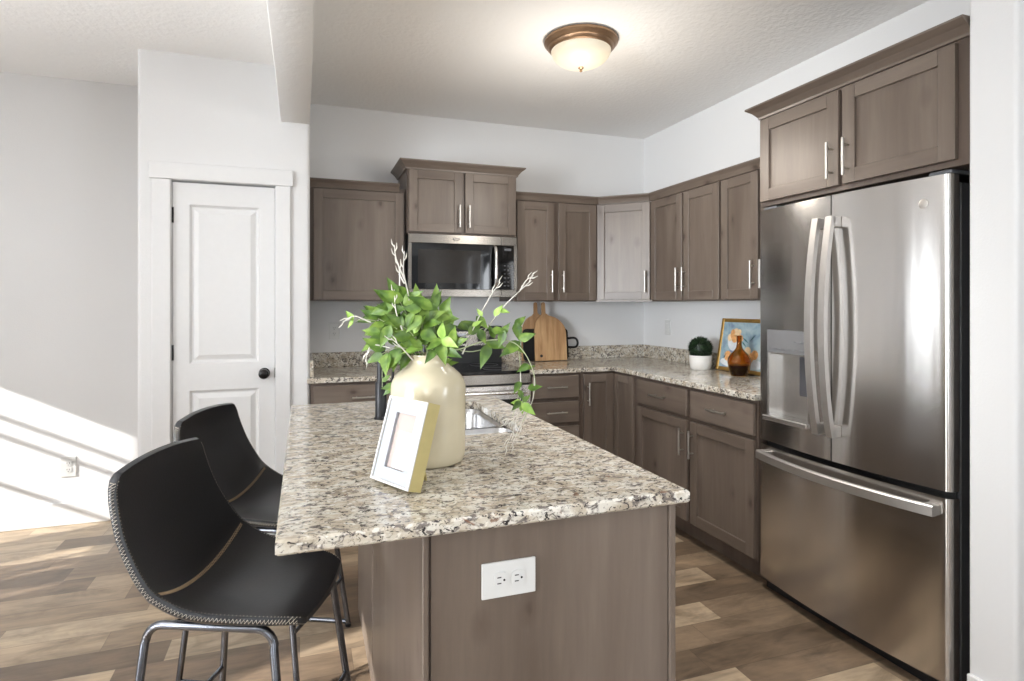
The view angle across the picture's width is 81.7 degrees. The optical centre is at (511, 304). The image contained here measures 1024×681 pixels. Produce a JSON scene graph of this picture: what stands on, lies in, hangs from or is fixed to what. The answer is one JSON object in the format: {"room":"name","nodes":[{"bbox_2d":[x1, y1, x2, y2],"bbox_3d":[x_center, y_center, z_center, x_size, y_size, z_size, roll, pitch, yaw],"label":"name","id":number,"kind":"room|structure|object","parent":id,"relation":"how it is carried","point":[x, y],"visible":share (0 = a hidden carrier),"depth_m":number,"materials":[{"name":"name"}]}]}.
{"room":"kitchen","nodes":[
{"label":"kitchen","id":0,"kind":"room"},
{"bbox_2d":[138,49,309,456],"bbox_3d":[-1.716,-0.020,3.647,0.885,2.733,0.640,0,0,-19],"label":"wall","id":1,"kind":"structure","parent":0,"point":[192,109],"depth_m":3.32,"materials":[{"name":"paint"}]},
{"bbox_2d":[152,178,170,449],"bbox_3d":[-1.912,0.330,3.228,0.090,2.034,0.018,0,0,-19],"label":"trim","id":2,"kind":"structure","parent":1,"relation":"attached to","point":[161,188],"depth_m":3.22,"materials":[{"name":"white paint"}]},
{"bbox_2d":[148,161,292,186],"bbox_3d":[-1.621,-0.734,3.328,0.733,0.091,0.024,0,0,-19],"label":"trim","id":3,"kind":"structure","parent":1,"relation":"attached to","point":[156,169],"depth_m":3.31,"materials":[{"name":"white paint"}]},
{"bbox_2d":[172,182,274,534],"bbox_3d":[-1.622,0.328,3.336,0.532,2.013,0.106,0,0,-19],"label":"door","id":4,"kind":"structure","parent":1,"relation":"in","point":[223,347],"depth_m":3.36,"materials":[{"name":"white paint"}]},
{"bbox_2d":[275,186,290,536],"bbox_3d":[-1.328,0.330,3.434,0.081,2.034,0.018,0,0,-19],"label":"trim","id":5,"kind":"structure","parent":1,"relation":"attached to","point":[282,193],"depth_m":3.42,"materials":[{"name":"white paint"}]},
{"bbox_2d":[310,353,313,377],"bbox_3d":[-1.284,0.382,3.784,0.020,0.102,0.586,0,0,-19],"label":"backsplash","id":6,"kind":"structure","parent":1,"relation":"attached to","point":[311,356],"depth_m":3.51,"materials":[{"name":"stone"}]},
{"bbox_2d":[0,72,643,507],"bbox_3d":[-1.835,-0.020,3.987,6.430,2.733,0.120,0,0,-19],"label":"wall","id":7,"kind":"structure","parent":0,"point":[69,147],"depth_m":3.69,"materials":[{"name":"paint"}]},
{"bbox_2d":[0,498,110,531],"bbox_3d":[-3.487,1.278,3.353,2.650,0.138,0.016,0,0,-19],"label":"baseboard","id":8,"kind":"structure","parent":7,"relation":"attached to","point":[97,510],"depth_m":3.59,"materials":[{"name":"white paint"}]},
{"bbox_2d":[61,456,75,476],"bbox_3d":[-2.718,0.993,3.628,0.080,0.122,0.009,0,0,-19],"label":"outlet","id":9,"kind":"object","parent":7,"relation":"attached to","point":[68,464],"visible":1,"depth_m":3.63,"materials":[{"name":"white plastic"}]},
{"bbox_2d":[65,461,71,465],"bbox_3d":[-2.717,0.973,3.625,0.033,0.029,0.003,0,0,-19],"label":"receptacle","id":10,"kind":"object","parent":9,"relation":"attached to","point":[67,463],"depth_m":3.62,"materials":[{"name":"white plastic"}]},
{"bbox_2d":[329,323,338,338],"bbox_3d":[-1.240,0.183,4.128,0.070,0.114,0.009,0,0,-19],"label":"outlet","id":11,"kind":"object","parent":7,"relation":"attached to","point":[333,327],"visible":1,"depth_m":4.12,"materials":[{"name":"white plastic"}]},
{"bbox_2d":[312,351,398,367],"bbox_3d":[-1.103,0.382,4.169,0.616,0.102,0.020,0,0,-19],"label":"backsplash","id":12,"kind":"structure","parent":7,"relation":"attached to","point":[324,359],"depth_m":4.13,"materials":[{"name":"stone"}]},
{"bbox_2d":[310,177,404,300],"bbox_3d":[-1.046,-0.414,3.996,0.606,0.778,0.386,0,0,-19],"label":"upper cabinet","id":13,"kind":"object","parent":7,"relation":"attached to","point":[353,223],"visible":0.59,"depth_m":3.84,"materials":[{"name":"brown wood"}]},
{"bbox_2d":[391,158,525,236],"bbox_3d":[-0.387,-0.716,4.199,0.877,0.482,0.441,0,0,-19],"label":"upper cabinet","id":14,"kind":"object","parent":7,"relation":"attached to","point":[442,197],"visible":0.98,"depth_m":4.01,"materials":[{"name":"brown wood"}]},
{"bbox_2d":[405,233,516,296],"bbox_3d":[-0.382,-0.263,4.189,0.762,0.420,0.464,0,0,-19],"label":"microwave","id":15,"kind":"object","parent":14,"relation":"attached to","point":[460,265],"visible":0.96,"depth_m":4.02,"materials":[{"name":"silver metal"}]},
{"bbox_2d":[499,191,598,301],"bbox_3d":[0.286,-0.414,4.465,0.677,0.778,0.386,0,0,-19],"label":"upper cabinet","id":16,"kind":"object","parent":7,"relation":"attached to","point":[556,233],"visible":0.95,"depth_m":4.32,"materials":[{"name":"brown wood"}]},
{"bbox_2d":[502,344,642,360],"bbox_3d":[0.498,0.382,4.734,1.250,0.102,0.020,0,0,-19],"label":"backsplash","id":17,"kind":"structure","parent":7,"relation":"attached to","point":[598,351],"depth_m":4.80,"materials":[{"name":"stone"}]},
{"bbox_2d":[589,193,673,301],"bbox_3d":[0.912,-0.413,4.558,0.626,0.780,0.628,0,0,-19],"label":"upper cabinet","id":18,"kind":"object","parent":7,"relation":"attached to","point":[623,222],"visible":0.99,"depth_m":4.35,"materials":[{"name":"brown wood"}]},
{"bbox_2d":[0,521,921,680],"bbox_3d":[-0.603,1.377,0.492,6.490,0.060,7.630,0,0,-19],"label":"floor","id":19,"kind":"structure","parent":0,"point":[71,609],"depth_m":2.42,"materials":[{"name":"wood"}]},
{"bbox_2d":[108,437,350,680],"bbox_3d":[-0.735,0.872,1.643,0.522,0.950,0.525,0,0,-2],"label":"bar stool","id":20,"kind":"object","parent":19,"relation":"on","point":[182,544],"visible":0.95,"depth_m":1.60,"materials":[{"name":"black leather"}]},
{"bbox_2d":[173,403,350,680],"bbox_3d":[-0.937,0.872,2.279,0.522,0.950,0.525,0,0,1],"label":"bar stool","id":21,"kind":"object","parent":19,"relation":"on","point":[252,488],"visible":0.48,"depth_m":2.32,"materials":[{"name":"black leather"}]},
{"bbox_2d":[310,380,390,403],"bbox_3d":[-0.993,0.905,3.861,0.614,0.883,0.676,0,0,-19],"label":"base cabinet","id":22,"kind":"object","parent":19,"relation":"on","point":[342,392],"visible":0.1,"depth_m":3.54,"materials":[{"name":"brown wood"}]},
{"bbox_2d":[307,351,402,383],"bbox_3d":[-1.007,0.397,3.871,0.633,0.132,0.647,0,0,-19],"label":"countertop","id":23,"kind":"structure","parent":22,"relation":"on","point":[325,367],"depth_m":3.96,"materials":[{"name":"stone"}]},
{"bbox_2d":[402,326,530,413],"bbox_3d":[-0.333,0.744,4.061,0.760,1.166,0.729,0,0,-19],"label":"range","id":24,"kind":"object","parent":19,"relation":"on","point":[496,378],"visible":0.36,"depth_m":3.89,"materials":[{"name":"silver metal"}]},
{"bbox_2d":[452,362,529,375],"bbox_3d":[-0.337,0.442,4.073,0.760,0.020,0.583,0,0,-19],"label":"cooktop","id":25,"kind":"object","parent":24,"relation":"in","point":[464,368],"depth_m":3.95,"materials":[{"name":"black glass"}]},
{"bbox_2d":[464,373,530,413],"bbox_3d":[-0.333,0.889,4.061,0.759,0.875,0.729,0,0,-19],"label":"oven","id":26,"kind":"object","parent":24,"relation":"in","point":[498,385],"depth_m":3.82,"materials":[{"name":"silver metal"}]},
{"bbox_2d":[358,425,674,680],"bbox_3d":[-0.144,0.905,2.010,0.611,0.883,1.513,0,0,-19],"label":"base cabinet","id":27,"kind":"object","parent":19,"relation":"on","point":[601,607],"visible":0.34,"depth_m":1.32,"materials":[{"name":"brown wood"}]},
{"bbox_2d":[275,395,689,555],"bbox_3d":[-0.268,0.448,1.967,0.901,0.030,1.556,0,0,-19],"label":"countertop","id":28,"kind":"structure","parent":27,"relation":"on","point":[329,499],"depth_m":1.42,"materials":[{"name":"stone"}]},
{"bbox_2d":[374,320,429,419],"bbox_3d":[-0.421,0.212,2.275,0.215,0.440,0.052,0,0,-19],"label":"faucet","id":29,"kind":"object","parent":28,"relation":"on","point":[380,400],"visible":0.3,"depth_m":2.23,"materials":[{"name":"black metal"}]},
{"bbox_2d":[370,396,439,492],"bbox_3d":[-0.256,0.330,1.425,0.155,0.205,0.102,0,0,44],"label":"photo frame","id":30,"kind":"object","parent":28,"relation":"on","point":[408,427],"visible":1,"depth_m":1.40,"materials":[{"name":"white paint"}]},
{"bbox_2d":[387,413,415,471],"bbox_3d":[-0.261,0.328,1.417,0.095,0.141,0.043,0,0,44],"label":"photo","id":31,"kind":"object","parent":30,"relation":"attached to","point":[401,427],"depth_m":1.42},
{"bbox_2d":[390,352,465,468],"bbox_3d":[-0.232,0.285,1.644,0.207,0.296,0.207,0,0,-19],"label":"vase","id":32,"kind":"object","parent":28,"relation":"on","point":[433,382],"visible":0.61,"depth_m":1.57,"materials":[{"name":"beige ceramic"}]},
{"bbox_2d":[338,239,542,454],"bbox_3d":[-0.196,0.119,1.628,0.564,0.598,0.189,0,0,0],"label":"greenery","id":33,"kind":"object","parent":32,"relation":"in","point":[417,326],"visible":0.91,"depth_m":1.61,"materials":[{"name":"green plant"}]},
{"bbox_2d":[465,409,512,434],"bbox_3d":[-0.243,0.565,2.281,0.412,0.203,0.669,0,0,-19],"label":"sink","id":34,"kind":"object","parent":28,"relation":"in","point":[476,421],"visible":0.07,"depth_m":2.45,"materials":[{"name":"silver metal"}]},
{"bbox_2d":[481,556,534,599],"bbox_3d":[-0.006,0.580,1.256,0.121,0.075,0.009,0,0,-19],"label":"outlet","id":35,"kind":"object","parent":27,"relation":"attached to","point":[514,576],"visible":1,"depth_m":1.25,"materials":[{"name":"white plastic"}]},
{"bbox_2d":[494,572,506,588],"bbox_3d":[-0.024,0.580,1.248,0.029,0.033,0.003,0,0,-19],"label":"receptacle","id":36,"kind":"object","parent":35,"relation":"attached to","point":[500,578],"depth_m":1.25,"materials":[{"name":"white plastic"}]},
{"bbox_2d":[511,569,524,585],"bbox_3d":[0.013,0.580,1.261,0.029,0.033,0.003,0,0,-19],"label":"receptacle","id":37,"kind":"object","parent":35,"relation":"attached to","point":[517,575],"depth_m":1.26,"materials":[{"name":"white plastic"}]},
{"bbox_2d":[529,372,579,437],"bbox_3d":[0.197,0.905,4.280,0.378,0.883,0.676,0,0,-19],"label":"base cabinet","id":38,"kind":"object","parent":19,"relation":"on","point":[557,403],"visible":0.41,"depth_m":4.01,"materials":[{"name":"brown wood"}]},
{"bbox_2d":[580,371,637,464],"bbox_3d":[0.837,0.905,4.375,0.889,0.883,0.923,0,0,-19],"label":"base cabinet","id":39,"kind":"object","parent":19,"relation":"on","point":[608,399],"visible":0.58,"depth_m":4.08,"materials":[{"name":"brown wood"}]},
{"bbox_2d":[502,344,759,400],"bbox_3d":[0.839,0.397,3.797,1.270,0.132,2.015,0,0,-19],"label":"countertop","id":40,"kind":"structure","parent":39,"relation":"on","point":[660,363],"depth_m":4.15,"materials":[{"name":"stone"}]},
{"bbox_2d":[521,302,539,360],"bbox_3d":[0.229,0.205,4.599,0.335,0.450,0.052,0,0,-19],"label":"cutting board","id":41,"kind":"object","parent":40,"relation":"on","point":[529,323],"visible":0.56,"depth_m":4.57,"materials":[{"name":"brown wood"}]},
{"bbox_2d":[534,302,566,360],"bbox_3d":[0.295,0.205,4.577,0.262,0.449,0.062,0,0,-19],"label":"cutting board","id":42,"kind":"object","parent":40,"relation":"on","point":[550,344],"visible":0.98,"depth_m":4.56,"materials":[{"name":"brown wood"}]},
{"bbox_2d":[522,329,578,360],"bbox_3d":[0.305,0.307,4.598,0.470,0.245,0.041,0,0,-19],"label":"serving tray","id":43,"kind":"object","parent":40,"relation":"on","point":[528,346],"visible":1,"depth_m":4.53,"materials":[{"name":"black metal"}]},
{"bbox_2d":[687,336,713,369],"bbox_3d":[1.267,0.318,3.982,0.180,0.228,0.180,0,0,-19],"label":"boxwood","id":44,"kind":"object","parent":40,"relation":"on","point":[700,349],"visible":1,"depth_m":3.93,"materials":[{"name":"green plant"}]},
{"bbox_2d":[689,355,711,369],"bbox_3d":[1.268,0.386,3.983,0.150,0.094,0.150,0,0,-19],"label":"pot","id":45,"kind":"object","parent":40,"relation":"on","point":[697,362],"depth_m":3.92,"materials":[{"name":"white ceramic"}]},
{"bbox_2d":[715,318,759,375],"bbox_3d":[1.474,0.261,3.766,0.073,0.342,0.460,0,0,-19],"label":"framed painting","id":46,"kind":"object","parent":40,"relation":"on","point":[749,329],"visible":0.64,"depth_m":3.81,"materials":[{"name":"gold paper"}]},
{"bbox_2d":[727,335,750,376],"bbox_3d":[1.382,0.310,3.599,0.138,0.245,0.138,0,0,-19],"label":"bottle","id":47,"kind":"object","parent":40,"relation":"on","point":[739,361],"visible":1,"depth_m":3.56,"materials":[{"name":"brown glass"}]},
{"bbox_2d":[637,376,766,580],"bbox_3d":[1.273,0.905,3.461,0.676,0.883,1.089,0,0,-19],"label":"base cabinet","id":48,"kind":"object","parent":19,"relation":"on","point":[704,443],"visible":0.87,"depth_m":3.20,"materials":[{"name":"brown wood"}]},
{"bbox_2d":[756,169,969,680],"bbox_3d":[1.554,0.441,2.497,0.729,1.810,0.892,0,0,-19],"label":"refrigerator","id":49,"kind":"object","parent":19,"relation":"on","point":[864,458],"visible":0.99,"depth_m":2.24,"materials":[{"name":"silver metal"}]},
{"bbox_2d":[0,0,928,138],"bbox_3d":[-0.603,-1.416,0.492,6.490,0.060,7.630,0,0,-19],"label":"ceiling","id":50,"kind":"structure","parent":0,"point":[488,61],"depth_m":3.17,"materials":[{"name":"white paint"}]},
{"bbox_2d":[266,0,313,123],"bbox_3d":[-0.155,-1.225,0.311,0.159,0.323,6.690,0,0,-19],"label":"ceiling beam","id":51,"kind":"structure","parent":50,"relation":"attached to","point":[291,22],"depth_m":2.50,"materials":[{"name":"white paint"}]},
{"bbox_2d":[544,24,617,71],"bbox_3d":[0.361,-1.302,3.102,0.386,0.167,0.386,0,0,-19],"label":"ceiling light","id":52,"kind":"object","parent":50,"relation":"attached to","point":[575,47],"visible":1,"depth_m":2.99,"materials":[{"name":"white glass"}]},
{"bbox_2d":[644,0,969,352],"bbox_3d":[2.376,-0.020,1.532,0.120,2.733,7.310,0,0,-19],"label":"wall","id":53,"kind":"structure","parent":0,"point":[722,135],"depth_m":4.03,"materials":[{"name":"paint"}]},
{"bbox_2d":[665,320,670,334],"bbox_3d":[1.216,0.177,4.628,0.008,0.117,0.075,0,0,-19],"label":"light switch","id":54,"kind":"object","parent":53,"relation":"attached to","point":[667,322],"visible":1,"depth_m":4.62,"materials":[{"name":"white plastic"}]},
{"bbox_2d":[643,344,717,367],"bbox_3d":[1.429,0.382,4.005,0.020,0.102,2.015,0,0,-19],"label":"backsplash","id":55,"kind":"structure","parent":53,"relation":"attached to","point":[650,351],"depth_m":4.57,"materials":[{"name":"stone"}]},
{"bbox_2d":[649,171,722,300],"bbox_3d":[1.257,-0.414,3.969,0.368,0.778,0.776,0,0,-19],"label":"upper cabinet","id":56,"kind":"object","parent":53,"relation":"attached to","point":[686,215],"visible":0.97,"depth_m":3.85,"materials":[{"name":"brown wood"}]},
{"bbox_2d":[717,157,763,300],"bbox_3d":[1.494,-0.414,3.296,0.368,0.778,0.648,0,0,-19],"label":"upper cabinet","id":57,"kind":"object","parent":53,"relation":"attached to","point":[741,206],"visible":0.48,"depth_m":3.39,"materials":[{"name":"brown wood"}]},
{"bbox_2d":[745,14,969,207],"bbox_3d":[1.612,-0.708,2.515,0.666,0.479,1.010,0,0,-19],"label":"upper cabinet","id":58,"kind":"object","parent":53,"relation":"attached to","point":[899,112],"visible":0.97,"depth_m":2.27,"materials":[{"name":"brown wood"}]},
{"bbox_2d":[970,0,1023,680],"bbox_3d":[1.816,-0.020,1.976,0.640,2.733,0.140,0,0,-19],"label":"wall","id":59,"kind":"structure","parent":0,"point":[996,26],"depth_m":1.85,"materials":[{"name":"paint"}]},
{"bbox_2d":[967,673,982,680],"bbox_3d":[1.812,1.273,1.964,0.654,0.148,0.152,0,0,-19],"label":"baseboard","id":60,"kind":"structure","parent":59,"relation":"attached to","point":[970,677],"depth_m":1.91,"materials":[{"name":"white paint"}]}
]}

